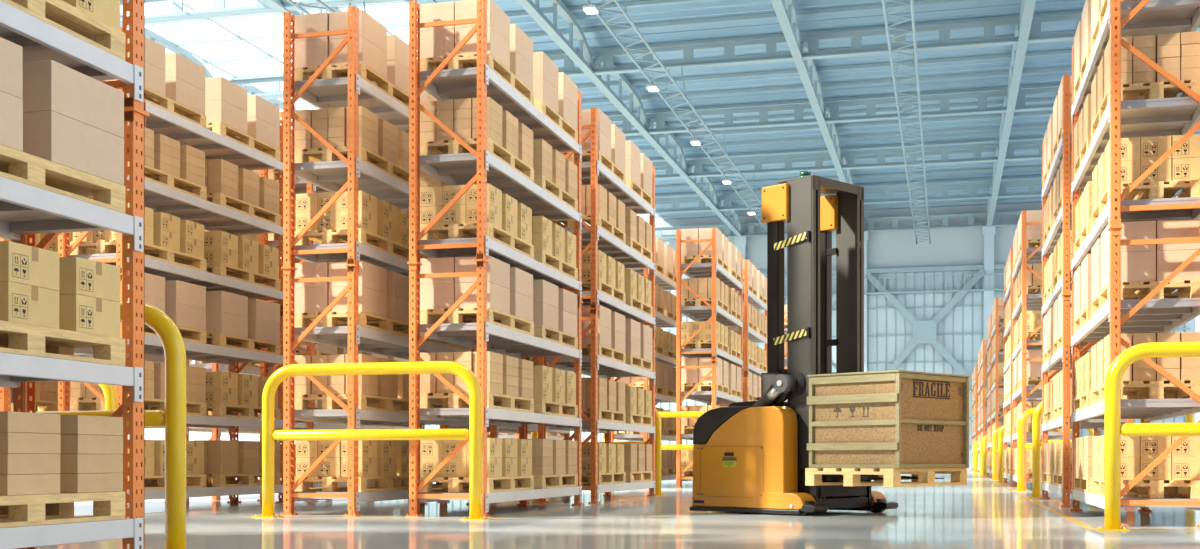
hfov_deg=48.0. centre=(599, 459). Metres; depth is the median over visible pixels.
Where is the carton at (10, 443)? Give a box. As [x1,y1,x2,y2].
[0,433,60,453]
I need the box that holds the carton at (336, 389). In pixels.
[328,384,345,394]
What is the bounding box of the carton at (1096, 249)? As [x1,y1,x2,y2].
[1091,238,1100,274]
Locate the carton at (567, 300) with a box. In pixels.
[558,288,576,314]
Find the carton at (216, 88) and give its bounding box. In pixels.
[205,77,246,111]
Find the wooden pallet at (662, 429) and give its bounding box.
[614,428,663,434]
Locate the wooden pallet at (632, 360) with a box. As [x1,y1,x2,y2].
[614,355,652,371]
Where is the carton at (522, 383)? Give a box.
[518,378,532,388]
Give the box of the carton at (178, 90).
[152,77,204,114]
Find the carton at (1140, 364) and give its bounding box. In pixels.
[1132,358,1155,369]
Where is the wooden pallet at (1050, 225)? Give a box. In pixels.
[1043,219,1052,246]
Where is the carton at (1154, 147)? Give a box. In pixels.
[1140,135,1171,160]
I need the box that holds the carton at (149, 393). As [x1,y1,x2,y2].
[119,389,153,398]
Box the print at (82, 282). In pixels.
[80,268,92,291]
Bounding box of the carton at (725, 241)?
[722,234,728,251]
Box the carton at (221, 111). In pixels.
[205,100,246,133]
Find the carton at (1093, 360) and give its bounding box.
[1091,355,1096,368]
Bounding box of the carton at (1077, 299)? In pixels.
[1074,291,1080,320]
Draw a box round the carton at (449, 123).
[436,120,453,130]
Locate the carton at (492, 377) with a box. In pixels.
[473,372,502,383]
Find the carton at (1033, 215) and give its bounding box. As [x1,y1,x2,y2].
[1020,210,1041,229]
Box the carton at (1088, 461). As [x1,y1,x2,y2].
[1084,457,1092,466]
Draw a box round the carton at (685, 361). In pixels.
[681,358,698,370]
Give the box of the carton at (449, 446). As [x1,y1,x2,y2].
[443,440,468,457]
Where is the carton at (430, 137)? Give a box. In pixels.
[420,131,443,150]
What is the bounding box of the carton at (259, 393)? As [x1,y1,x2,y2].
[258,392,277,407]
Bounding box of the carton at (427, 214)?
[420,206,442,225]
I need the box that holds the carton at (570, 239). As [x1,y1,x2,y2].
[565,231,575,251]
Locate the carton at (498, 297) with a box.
[455,282,509,313]
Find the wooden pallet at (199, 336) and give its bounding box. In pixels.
[128,325,206,343]
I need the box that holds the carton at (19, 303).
[0,281,58,328]
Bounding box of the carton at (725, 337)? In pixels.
[724,335,727,345]
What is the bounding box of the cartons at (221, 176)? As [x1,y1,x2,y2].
[1,154,1083,474]
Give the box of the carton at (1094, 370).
[1091,366,1096,378]
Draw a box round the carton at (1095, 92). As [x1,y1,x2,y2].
[1091,84,1097,104]
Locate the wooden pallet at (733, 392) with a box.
[729,388,741,397]
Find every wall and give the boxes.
[563,196,1176,274]
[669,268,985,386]
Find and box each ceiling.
[120,0,1199,222]
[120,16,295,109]
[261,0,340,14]
[407,0,740,219]
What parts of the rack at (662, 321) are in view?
upright frame, upright frame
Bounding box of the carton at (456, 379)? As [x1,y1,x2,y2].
[454,375,464,382]
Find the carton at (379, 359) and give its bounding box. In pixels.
[378,358,397,361]
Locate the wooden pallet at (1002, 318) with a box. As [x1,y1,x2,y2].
[994,317,1003,324]
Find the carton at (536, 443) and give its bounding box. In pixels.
[527,439,552,447]
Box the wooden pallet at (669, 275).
[664,270,675,282]
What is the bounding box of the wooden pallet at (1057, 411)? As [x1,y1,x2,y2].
[1053,404,1071,419]
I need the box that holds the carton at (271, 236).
[268,231,291,240]
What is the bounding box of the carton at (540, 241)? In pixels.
[532,233,551,254]
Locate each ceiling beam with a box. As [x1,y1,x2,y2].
[120,0,402,25]
[227,13,1199,99]
[516,0,742,236]
[607,87,1181,135]
[637,180,1048,214]
[652,131,1199,179]
[655,211,1021,239]
[771,0,852,183]
[986,0,1035,226]
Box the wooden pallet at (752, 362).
[743,357,756,367]
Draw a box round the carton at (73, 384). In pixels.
[71,381,85,387]
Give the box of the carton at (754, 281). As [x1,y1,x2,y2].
[752,276,756,290]
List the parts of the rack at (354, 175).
upright post, foot plate, upright post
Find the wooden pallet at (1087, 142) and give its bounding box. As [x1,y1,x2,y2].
[1074,135,1090,178]
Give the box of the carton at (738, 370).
[736,366,740,378]
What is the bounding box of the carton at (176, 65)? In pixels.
[165,53,204,90]
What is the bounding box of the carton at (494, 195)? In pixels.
[466,184,501,209]
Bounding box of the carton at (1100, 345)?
[1097,339,1103,353]
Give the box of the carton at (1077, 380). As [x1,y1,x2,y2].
[1075,378,1078,397]
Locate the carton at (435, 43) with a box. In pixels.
[420,29,454,69]
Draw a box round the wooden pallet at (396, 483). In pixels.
[367,475,464,487]
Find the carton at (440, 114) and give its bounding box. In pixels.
[436,109,454,119]
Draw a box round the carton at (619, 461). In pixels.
[616,458,623,471]
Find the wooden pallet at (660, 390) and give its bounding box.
[625,384,663,394]
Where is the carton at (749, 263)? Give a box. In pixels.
[743,260,751,273]
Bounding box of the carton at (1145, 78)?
[1132,71,1155,95]
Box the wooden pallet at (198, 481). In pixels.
[128,475,206,489]
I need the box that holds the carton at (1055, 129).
[1053,117,1057,148]
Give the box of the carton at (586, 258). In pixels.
[582,250,605,267]
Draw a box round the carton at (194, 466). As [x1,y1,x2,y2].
[186,458,203,474]
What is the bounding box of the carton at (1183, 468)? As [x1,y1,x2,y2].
[1172,457,1199,479]
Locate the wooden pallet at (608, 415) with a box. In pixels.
[562,409,625,422]
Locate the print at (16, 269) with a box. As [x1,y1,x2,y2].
[12,253,27,279]
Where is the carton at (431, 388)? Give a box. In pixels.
[420,383,436,393]
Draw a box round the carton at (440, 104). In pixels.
[436,99,453,109]
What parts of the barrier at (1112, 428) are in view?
foot plate, rail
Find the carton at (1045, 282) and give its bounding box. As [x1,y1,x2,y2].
[1044,278,1046,293]
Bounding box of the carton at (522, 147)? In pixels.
[518,142,532,158]
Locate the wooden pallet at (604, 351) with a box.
[546,344,625,363]
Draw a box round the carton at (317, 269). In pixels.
[295,262,328,287]
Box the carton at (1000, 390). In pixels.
[998,388,1003,396]
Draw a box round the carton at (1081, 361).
[1079,356,1084,376]
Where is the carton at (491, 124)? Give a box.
[472,117,501,135]
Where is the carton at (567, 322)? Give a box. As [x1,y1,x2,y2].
[558,310,576,336]
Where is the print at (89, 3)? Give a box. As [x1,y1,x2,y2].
[79,0,92,11]
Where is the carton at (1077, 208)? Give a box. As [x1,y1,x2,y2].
[1075,201,1079,224]
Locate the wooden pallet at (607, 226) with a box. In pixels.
[551,215,625,243]
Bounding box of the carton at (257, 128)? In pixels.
[247,117,279,149]
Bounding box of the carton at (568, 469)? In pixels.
[565,466,576,473]
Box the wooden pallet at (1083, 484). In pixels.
[1074,476,1124,492]
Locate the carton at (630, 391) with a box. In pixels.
[625,386,636,400]
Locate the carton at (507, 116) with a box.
[502,110,517,128]
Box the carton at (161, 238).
[153,229,179,251]
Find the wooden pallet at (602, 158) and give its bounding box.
[561,150,625,184]
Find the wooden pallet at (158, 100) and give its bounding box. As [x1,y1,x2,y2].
[145,87,206,128]
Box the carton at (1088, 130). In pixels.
[1084,125,1090,141]
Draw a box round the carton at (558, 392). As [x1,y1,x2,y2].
[552,385,564,402]
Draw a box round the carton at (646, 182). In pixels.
[633,172,651,196]
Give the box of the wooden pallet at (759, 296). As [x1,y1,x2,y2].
[757,293,766,304]
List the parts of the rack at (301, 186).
upright post, upright post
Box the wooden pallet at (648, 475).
[603,471,652,481]
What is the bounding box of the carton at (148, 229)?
[113,225,152,244]
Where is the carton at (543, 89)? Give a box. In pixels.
[533,76,557,112]
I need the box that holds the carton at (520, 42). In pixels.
[510,24,532,65]
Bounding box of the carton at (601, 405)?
[586,401,606,409]
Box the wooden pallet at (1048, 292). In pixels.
[1043,282,1052,305]
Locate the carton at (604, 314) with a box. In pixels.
[582,305,610,328]
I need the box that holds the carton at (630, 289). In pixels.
[614,283,636,298]
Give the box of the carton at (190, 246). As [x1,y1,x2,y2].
[180,237,203,257]
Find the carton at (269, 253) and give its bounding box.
[259,244,277,263]
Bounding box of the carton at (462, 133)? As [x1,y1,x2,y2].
[454,129,471,139]
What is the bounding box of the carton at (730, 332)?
[728,329,733,339]
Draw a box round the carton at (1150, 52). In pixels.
[1132,47,1155,61]
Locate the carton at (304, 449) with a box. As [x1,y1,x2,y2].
[296,441,317,457]
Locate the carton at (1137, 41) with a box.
[1132,35,1155,47]
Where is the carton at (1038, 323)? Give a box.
[1036,321,1041,332]
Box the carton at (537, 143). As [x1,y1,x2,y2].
[533,139,551,154]
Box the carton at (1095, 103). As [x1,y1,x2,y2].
[1091,95,1097,115]
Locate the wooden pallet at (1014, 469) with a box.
[1013,468,1031,475]
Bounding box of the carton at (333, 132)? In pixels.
[328,127,345,137]
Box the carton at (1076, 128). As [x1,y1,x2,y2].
[1074,120,1078,136]
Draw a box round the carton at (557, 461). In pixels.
[553,457,564,465]
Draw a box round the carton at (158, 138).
[154,134,179,150]
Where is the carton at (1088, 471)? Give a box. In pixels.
[1084,467,1092,476]
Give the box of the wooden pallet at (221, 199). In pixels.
[206,193,279,225]
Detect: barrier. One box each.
[10,302,185,548]
[98,384,117,409]
[252,361,490,519]
[531,408,665,494]
[603,411,703,449]
[972,441,976,471]
[975,441,1026,471]
[979,436,984,474]
[982,435,988,475]
[991,426,1071,479]
[996,425,1093,482]
[1014,408,1041,490]
[1028,402,1194,497]
[1095,341,1199,530]
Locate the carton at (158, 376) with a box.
[154,372,164,380]
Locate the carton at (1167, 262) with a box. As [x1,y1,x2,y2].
[1156,250,1199,288]
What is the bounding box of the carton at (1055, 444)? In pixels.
[1054,443,1056,457]
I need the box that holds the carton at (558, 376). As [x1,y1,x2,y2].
[552,368,564,386]
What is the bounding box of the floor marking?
[153,470,1181,530]
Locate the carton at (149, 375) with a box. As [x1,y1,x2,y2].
[145,370,153,379]
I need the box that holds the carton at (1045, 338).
[1043,332,1047,353]
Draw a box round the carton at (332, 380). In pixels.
[328,375,345,384]
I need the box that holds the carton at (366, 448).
[340,440,377,457]
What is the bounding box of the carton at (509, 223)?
[494,213,516,236]
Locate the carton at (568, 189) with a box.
[562,185,576,199]
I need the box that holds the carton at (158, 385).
[154,381,164,389]
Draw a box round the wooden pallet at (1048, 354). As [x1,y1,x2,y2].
[1043,346,1052,364]
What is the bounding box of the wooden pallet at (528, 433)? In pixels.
[489,432,530,434]
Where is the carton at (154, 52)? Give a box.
[128,37,164,70]
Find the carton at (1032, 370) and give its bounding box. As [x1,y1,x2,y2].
[1020,363,1041,378]
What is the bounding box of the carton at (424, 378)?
[420,374,436,382]
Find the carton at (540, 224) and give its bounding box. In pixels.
[532,216,551,237]
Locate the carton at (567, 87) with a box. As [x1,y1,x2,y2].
[558,72,576,107]
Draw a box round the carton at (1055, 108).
[1053,95,1057,126]
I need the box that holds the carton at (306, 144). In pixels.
[295,139,320,157]
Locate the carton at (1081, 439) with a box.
[1079,437,1083,446]
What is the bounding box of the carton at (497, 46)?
[455,26,509,70]
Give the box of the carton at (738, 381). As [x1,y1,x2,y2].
[736,378,740,390]
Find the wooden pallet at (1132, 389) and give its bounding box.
[1091,380,1199,405]
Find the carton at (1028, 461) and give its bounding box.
[1024,459,1031,468]
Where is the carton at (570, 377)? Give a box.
[565,371,575,388]
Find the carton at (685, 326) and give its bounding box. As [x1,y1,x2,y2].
[681,322,691,331]
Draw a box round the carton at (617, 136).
[611,124,624,152]
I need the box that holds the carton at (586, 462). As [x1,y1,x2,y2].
[582,458,605,472]
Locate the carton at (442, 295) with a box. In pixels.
[420,283,454,310]
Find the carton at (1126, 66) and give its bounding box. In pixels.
[1104,60,1131,85]
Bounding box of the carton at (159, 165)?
[154,161,179,177]
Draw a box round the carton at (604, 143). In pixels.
[582,130,610,161]
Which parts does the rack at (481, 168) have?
upright post, foot plate, upright post, upright post, upright post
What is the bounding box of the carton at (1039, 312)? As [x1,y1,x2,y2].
[1036,310,1041,320]
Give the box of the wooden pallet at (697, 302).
[681,298,728,312]
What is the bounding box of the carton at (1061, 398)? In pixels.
[1060,395,1071,404]
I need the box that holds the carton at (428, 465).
[421,458,442,476]
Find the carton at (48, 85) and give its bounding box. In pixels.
[23,60,123,137]
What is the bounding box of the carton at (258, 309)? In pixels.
[248,299,279,323]
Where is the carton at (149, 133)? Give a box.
[128,122,153,139]
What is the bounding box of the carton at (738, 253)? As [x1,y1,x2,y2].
[736,248,740,263]
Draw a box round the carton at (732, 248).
[729,242,735,258]
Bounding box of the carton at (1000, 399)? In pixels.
[998,397,1003,406]
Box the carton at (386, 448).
[378,440,396,457]
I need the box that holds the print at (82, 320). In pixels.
[81,305,92,328]
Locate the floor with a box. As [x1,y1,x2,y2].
[36,469,1199,548]
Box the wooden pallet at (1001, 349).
[994,347,1003,353]
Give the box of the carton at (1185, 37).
[1180,31,1199,46]
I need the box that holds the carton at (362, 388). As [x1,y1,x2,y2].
[346,384,377,395]
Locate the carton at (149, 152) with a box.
[145,146,153,158]
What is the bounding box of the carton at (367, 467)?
[341,458,377,476]
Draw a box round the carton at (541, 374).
[533,365,551,384]
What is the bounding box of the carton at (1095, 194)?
[1092,186,1097,211]
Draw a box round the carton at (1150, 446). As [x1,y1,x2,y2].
[1140,436,1171,456]
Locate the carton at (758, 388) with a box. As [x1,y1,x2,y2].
[757,387,760,396]
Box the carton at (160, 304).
[128,297,164,311]
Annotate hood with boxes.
[693,406,752,444]
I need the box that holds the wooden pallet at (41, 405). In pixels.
[1,399,95,410]
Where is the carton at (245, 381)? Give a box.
[238,374,257,390]
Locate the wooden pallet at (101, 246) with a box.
[70,240,206,271]
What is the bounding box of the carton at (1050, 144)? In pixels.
[1047,135,1052,164]
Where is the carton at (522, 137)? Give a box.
[518,132,532,149]
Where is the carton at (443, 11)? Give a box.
[420,1,454,31]
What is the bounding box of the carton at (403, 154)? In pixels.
[398,149,408,161]
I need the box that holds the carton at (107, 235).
[94,230,112,241]
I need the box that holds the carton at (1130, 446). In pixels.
[1121,434,1139,456]
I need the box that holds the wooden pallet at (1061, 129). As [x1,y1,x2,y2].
[1053,122,1071,158]
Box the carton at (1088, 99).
[1084,94,1090,111]
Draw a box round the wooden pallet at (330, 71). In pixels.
[295,63,408,107]
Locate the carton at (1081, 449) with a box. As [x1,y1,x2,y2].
[1079,447,1083,456]
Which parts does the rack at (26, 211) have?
upright post, upright post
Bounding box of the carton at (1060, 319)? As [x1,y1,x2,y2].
[1058,312,1071,337]
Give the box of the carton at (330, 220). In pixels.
[318,211,339,231]
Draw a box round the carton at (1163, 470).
[1140,457,1171,479]
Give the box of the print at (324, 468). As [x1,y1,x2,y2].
[319,463,329,473]
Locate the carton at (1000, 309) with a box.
[998,307,1003,317]
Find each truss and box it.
[287,0,662,240]
[585,0,786,239]
[882,0,930,244]
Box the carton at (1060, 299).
[1058,290,1071,316]
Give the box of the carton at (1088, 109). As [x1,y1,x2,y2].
[1084,104,1090,122]
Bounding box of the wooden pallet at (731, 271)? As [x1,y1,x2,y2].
[729,268,741,283]
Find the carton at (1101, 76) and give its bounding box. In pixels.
[1098,67,1103,88]
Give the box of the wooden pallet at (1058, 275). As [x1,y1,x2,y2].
[1053,263,1070,289]
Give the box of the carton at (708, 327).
[705,321,719,331]
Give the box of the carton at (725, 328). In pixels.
[724,326,727,336]
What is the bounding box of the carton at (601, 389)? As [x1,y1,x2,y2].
[586,385,606,393]
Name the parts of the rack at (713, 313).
upright post, upright post, upright post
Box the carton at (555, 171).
[552,167,564,181]
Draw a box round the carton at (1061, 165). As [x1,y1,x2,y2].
[1060,158,1071,171]
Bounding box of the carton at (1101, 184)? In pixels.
[1098,174,1104,201]
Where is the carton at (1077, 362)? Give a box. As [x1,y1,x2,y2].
[1075,360,1078,379]
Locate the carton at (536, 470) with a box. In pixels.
[532,466,552,474]
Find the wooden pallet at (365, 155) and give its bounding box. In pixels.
[295,146,408,184]
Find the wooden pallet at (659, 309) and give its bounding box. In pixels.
[655,304,663,314]
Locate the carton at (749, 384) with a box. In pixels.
[743,383,751,394]
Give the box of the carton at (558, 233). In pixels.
[552,223,564,244]
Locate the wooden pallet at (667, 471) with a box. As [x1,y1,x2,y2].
[664,468,675,474]
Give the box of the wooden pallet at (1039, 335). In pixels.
[1018,331,1041,344]
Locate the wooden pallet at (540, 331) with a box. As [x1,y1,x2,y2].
[515,325,577,348]
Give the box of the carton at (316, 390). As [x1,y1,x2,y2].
[312,385,327,394]
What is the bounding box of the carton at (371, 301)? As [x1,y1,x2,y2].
[329,286,386,316]
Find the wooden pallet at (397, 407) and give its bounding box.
[367,402,441,409]
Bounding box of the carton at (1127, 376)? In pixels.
[1104,369,1131,383]
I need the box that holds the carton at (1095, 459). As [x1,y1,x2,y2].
[1093,457,1098,477]
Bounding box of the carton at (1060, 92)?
[1058,76,1071,111]
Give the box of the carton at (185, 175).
[180,171,204,186]
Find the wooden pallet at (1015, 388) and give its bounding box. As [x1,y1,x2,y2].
[1013,383,1034,393]
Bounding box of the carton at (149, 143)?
[145,137,153,148]
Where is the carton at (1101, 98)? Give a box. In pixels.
[1098,90,1103,109]
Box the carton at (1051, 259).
[1049,253,1053,271]
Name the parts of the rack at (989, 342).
upright frame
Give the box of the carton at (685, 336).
[681,331,691,341]
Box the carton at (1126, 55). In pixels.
[1104,49,1131,73]
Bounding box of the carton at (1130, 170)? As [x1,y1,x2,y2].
[1105,160,1139,190]
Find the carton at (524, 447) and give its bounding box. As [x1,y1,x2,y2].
[517,439,531,457]
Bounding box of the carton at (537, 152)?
[533,148,551,163]
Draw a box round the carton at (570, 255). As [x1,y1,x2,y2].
[562,247,575,267]
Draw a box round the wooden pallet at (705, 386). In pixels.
[681,383,728,393]
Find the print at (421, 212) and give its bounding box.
[421,212,430,223]
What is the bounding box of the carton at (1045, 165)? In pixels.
[1043,149,1047,177]
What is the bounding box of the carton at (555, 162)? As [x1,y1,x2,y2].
[552,158,564,172]
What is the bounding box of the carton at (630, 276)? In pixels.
[624,269,636,285]
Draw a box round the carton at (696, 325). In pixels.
[692,321,704,330]
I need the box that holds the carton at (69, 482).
[60,473,122,492]
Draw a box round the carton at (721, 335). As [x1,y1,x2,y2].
[720,333,723,343]
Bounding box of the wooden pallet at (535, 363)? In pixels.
[533,357,565,370]
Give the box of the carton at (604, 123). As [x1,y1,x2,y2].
[582,109,610,139]
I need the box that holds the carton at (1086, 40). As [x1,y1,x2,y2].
[1081,22,1090,66]
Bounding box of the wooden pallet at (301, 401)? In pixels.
[295,394,408,412]
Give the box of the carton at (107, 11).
[62,0,119,29]
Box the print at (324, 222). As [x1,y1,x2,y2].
[321,217,329,227]
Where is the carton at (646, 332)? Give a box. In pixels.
[641,324,651,344]
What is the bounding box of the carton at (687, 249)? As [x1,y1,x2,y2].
[681,242,698,260]
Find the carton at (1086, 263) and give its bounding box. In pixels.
[1081,254,1090,287]
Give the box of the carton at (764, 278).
[763,275,766,288]
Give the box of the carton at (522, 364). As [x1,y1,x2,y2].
[518,359,532,370]
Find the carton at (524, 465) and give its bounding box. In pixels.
[517,458,531,475]
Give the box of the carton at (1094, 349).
[1091,344,1096,357]
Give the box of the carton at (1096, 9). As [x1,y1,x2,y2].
[1091,0,1100,37]
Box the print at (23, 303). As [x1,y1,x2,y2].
[12,293,27,318]
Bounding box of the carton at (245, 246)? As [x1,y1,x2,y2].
[238,238,258,257]
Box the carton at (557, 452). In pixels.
[553,448,564,456]
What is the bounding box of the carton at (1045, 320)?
[1043,314,1047,335]
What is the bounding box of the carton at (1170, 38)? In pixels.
[1156,33,1179,47]
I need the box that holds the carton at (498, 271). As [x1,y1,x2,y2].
[455,256,509,288]
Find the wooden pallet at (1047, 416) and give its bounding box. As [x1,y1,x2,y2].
[1043,409,1052,423]
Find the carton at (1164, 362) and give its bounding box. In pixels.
[1156,357,1179,368]
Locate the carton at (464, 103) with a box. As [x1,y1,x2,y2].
[454,98,471,108]
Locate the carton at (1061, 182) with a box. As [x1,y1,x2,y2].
[1060,175,1071,188]
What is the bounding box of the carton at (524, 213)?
[517,203,531,226]
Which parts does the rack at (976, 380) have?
upright frame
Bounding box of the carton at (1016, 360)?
[1015,357,1017,371]
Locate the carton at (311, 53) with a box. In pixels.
[295,39,328,78]
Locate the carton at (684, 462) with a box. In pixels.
[681,459,691,467]
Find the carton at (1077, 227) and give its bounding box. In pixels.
[1075,219,1079,240]
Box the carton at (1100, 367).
[1097,362,1103,375]
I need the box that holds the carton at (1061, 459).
[1060,458,1071,473]
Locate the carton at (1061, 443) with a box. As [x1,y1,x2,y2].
[1060,442,1071,457]
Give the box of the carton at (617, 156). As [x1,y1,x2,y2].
[611,144,624,172]
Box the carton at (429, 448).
[421,440,445,457]
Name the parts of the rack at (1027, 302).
upright post, upright post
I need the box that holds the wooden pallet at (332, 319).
[295,311,408,336]
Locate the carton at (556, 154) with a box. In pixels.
[552,149,564,164]
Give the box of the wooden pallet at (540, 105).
[534,100,577,142]
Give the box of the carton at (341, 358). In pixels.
[328,354,345,362]
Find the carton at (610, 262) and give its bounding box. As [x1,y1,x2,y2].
[606,256,614,273]
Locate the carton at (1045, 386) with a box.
[1044,384,1046,398]
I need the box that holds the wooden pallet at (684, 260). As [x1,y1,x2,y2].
[681,255,728,272]
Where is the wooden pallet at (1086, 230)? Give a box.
[1074,220,1090,255]
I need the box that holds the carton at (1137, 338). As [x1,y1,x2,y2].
[1132,333,1155,345]
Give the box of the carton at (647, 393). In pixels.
[644,390,651,403]
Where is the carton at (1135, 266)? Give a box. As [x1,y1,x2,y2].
[1101,251,1155,290]
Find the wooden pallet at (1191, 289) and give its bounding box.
[1091,280,1199,317]
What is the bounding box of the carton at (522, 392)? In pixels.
[518,388,532,398]
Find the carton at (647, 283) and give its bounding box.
[644,278,650,293]
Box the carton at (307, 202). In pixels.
[296,193,317,212]
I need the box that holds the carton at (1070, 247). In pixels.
[1061,247,1071,264]
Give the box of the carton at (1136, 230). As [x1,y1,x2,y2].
[1101,221,1155,261]
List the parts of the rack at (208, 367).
upright frame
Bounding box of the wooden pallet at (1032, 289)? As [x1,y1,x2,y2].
[1018,286,1041,300]
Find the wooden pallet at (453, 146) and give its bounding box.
[420,137,533,181]
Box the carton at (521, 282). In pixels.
[510,267,532,297]
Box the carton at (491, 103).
[472,97,501,115]
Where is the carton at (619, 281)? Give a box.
[615,275,623,291]
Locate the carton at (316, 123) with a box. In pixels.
[312,118,327,128]
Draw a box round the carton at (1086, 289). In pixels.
[1081,280,1090,312]
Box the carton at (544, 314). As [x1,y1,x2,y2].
[533,302,557,329]
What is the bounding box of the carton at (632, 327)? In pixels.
[625,319,640,339]
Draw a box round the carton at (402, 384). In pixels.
[398,380,408,389]
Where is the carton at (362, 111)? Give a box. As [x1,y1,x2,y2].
[346,106,377,124]
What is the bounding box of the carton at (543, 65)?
[533,52,557,89]
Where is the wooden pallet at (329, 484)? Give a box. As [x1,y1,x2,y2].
[295,475,408,491]
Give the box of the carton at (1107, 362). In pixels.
[1104,358,1131,371]
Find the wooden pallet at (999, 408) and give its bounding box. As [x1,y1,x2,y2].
[994,406,1010,412]
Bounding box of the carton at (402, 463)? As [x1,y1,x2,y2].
[397,458,408,475]
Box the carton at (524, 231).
[516,221,531,244]
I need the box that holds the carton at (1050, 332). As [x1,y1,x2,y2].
[1048,326,1052,348]
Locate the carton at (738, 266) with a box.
[736,261,740,275]
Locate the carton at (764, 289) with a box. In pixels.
[763,286,766,299]
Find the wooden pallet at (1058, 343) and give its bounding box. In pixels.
[1053,333,1097,354]
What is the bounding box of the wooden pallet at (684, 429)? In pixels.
[681,426,693,433]
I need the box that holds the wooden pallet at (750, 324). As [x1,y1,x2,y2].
[726,320,756,331]
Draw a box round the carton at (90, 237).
[73,231,93,241]
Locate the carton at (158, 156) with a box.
[154,152,179,168]
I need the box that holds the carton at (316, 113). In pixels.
[312,109,327,119]
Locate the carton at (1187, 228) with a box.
[1156,219,1199,251]
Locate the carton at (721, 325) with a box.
[720,324,723,334]
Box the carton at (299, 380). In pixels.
[295,376,311,384]
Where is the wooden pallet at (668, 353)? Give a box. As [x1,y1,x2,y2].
[657,349,675,359]
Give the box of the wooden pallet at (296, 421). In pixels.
[280,414,362,424]
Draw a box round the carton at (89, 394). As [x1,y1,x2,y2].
[86,388,101,397]
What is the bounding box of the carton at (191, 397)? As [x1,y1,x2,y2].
[186,392,204,402]
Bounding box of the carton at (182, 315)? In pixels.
[165,303,205,330]
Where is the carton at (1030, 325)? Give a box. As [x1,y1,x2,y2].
[1021,321,1035,332]
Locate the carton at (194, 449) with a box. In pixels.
[186,441,203,457]
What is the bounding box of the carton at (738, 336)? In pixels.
[737,334,740,343]
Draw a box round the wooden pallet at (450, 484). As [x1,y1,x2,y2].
[420,476,533,492]
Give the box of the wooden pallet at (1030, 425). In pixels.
[1024,423,1061,431]
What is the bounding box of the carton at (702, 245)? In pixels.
[699,242,721,259]
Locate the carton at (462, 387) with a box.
[454,383,468,392]
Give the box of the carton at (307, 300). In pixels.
[295,287,328,313]
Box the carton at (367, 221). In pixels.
[340,210,376,233]
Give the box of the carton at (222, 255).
[204,247,237,267]
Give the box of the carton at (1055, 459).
[1054,458,1056,472]
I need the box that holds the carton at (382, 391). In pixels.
[378,387,397,397]
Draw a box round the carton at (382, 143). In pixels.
[378,138,397,155]
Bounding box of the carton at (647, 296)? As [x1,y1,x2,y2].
[644,291,650,305]
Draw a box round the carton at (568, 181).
[565,176,576,190]
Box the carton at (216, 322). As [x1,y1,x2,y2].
[206,312,247,337]
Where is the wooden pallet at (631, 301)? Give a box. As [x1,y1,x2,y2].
[626,296,652,316]
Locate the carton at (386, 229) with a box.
[377,219,396,241]
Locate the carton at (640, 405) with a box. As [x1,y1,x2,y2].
[637,401,643,414]
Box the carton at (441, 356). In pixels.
[437,352,453,360]
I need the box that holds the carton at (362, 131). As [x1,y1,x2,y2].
[346,126,377,144]
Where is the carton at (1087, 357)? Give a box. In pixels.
[1084,352,1090,373]
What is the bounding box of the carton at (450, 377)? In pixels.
[437,374,453,382]
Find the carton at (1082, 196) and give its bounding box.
[1080,191,1083,215]
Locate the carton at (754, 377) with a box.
[752,374,756,385]
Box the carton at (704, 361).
[699,357,721,371]
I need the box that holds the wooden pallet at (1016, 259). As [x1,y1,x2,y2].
[1013,255,1017,270]
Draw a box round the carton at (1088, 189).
[1084,181,1091,207]
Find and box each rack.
[0,0,148,548]
[0,238,188,501]
[58,27,282,507]
[189,360,291,499]
[257,146,408,500]
[280,6,476,515]
[406,0,583,517]
[437,224,569,501]
[487,368,563,439]
[536,107,656,502]
[611,268,681,484]
[675,227,743,487]
[716,260,766,406]
[784,312,786,368]
[972,371,977,469]
[974,365,986,441]
[978,366,988,472]
[980,340,1003,448]
[987,315,1012,477]
[991,298,1010,478]
[1003,248,1041,485]
[1011,210,1066,490]
[1040,74,1136,507]
[1069,0,1199,527]
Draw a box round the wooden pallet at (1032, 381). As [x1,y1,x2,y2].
[1018,377,1052,388]
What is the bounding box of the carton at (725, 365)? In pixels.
[722,360,728,374]
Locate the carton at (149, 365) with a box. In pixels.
[128,361,153,370]
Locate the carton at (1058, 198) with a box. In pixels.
[1056,193,1059,206]
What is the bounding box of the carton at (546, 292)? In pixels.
[533,279,557,307]
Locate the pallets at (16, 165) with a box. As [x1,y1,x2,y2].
[0,0,124,527]
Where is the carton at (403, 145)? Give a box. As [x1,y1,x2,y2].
[398,140,408,152]
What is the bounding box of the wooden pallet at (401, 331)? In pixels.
[395,330,471,350]
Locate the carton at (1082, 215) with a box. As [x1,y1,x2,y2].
[1080,210,1083,232]
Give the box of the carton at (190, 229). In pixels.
[180,220,203,241]
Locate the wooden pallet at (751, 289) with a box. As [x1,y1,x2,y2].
[730,283,756,296]
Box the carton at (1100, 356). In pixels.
[1097,351,1103,364]
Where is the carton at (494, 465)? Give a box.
[467,458,501,476]
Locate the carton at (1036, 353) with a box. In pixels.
[1020,349,1041,365]
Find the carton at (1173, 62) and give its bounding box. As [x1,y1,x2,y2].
[1156,57,1179,69]
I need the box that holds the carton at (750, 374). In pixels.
[743,372,751,383]
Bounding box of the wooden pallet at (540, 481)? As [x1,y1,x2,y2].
[515,474,577,488]
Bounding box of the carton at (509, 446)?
[501,439,516,457]
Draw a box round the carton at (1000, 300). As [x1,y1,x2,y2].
[998,297,1007,305]
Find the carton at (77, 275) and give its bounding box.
[59,257,119,301]
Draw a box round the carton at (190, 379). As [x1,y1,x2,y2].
[186,375,205,384]
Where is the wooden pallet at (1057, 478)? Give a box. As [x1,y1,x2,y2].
[1053,473,1071,486]
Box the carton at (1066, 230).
[1061,230,1071,249]
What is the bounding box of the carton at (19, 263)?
[0,241,58,290]

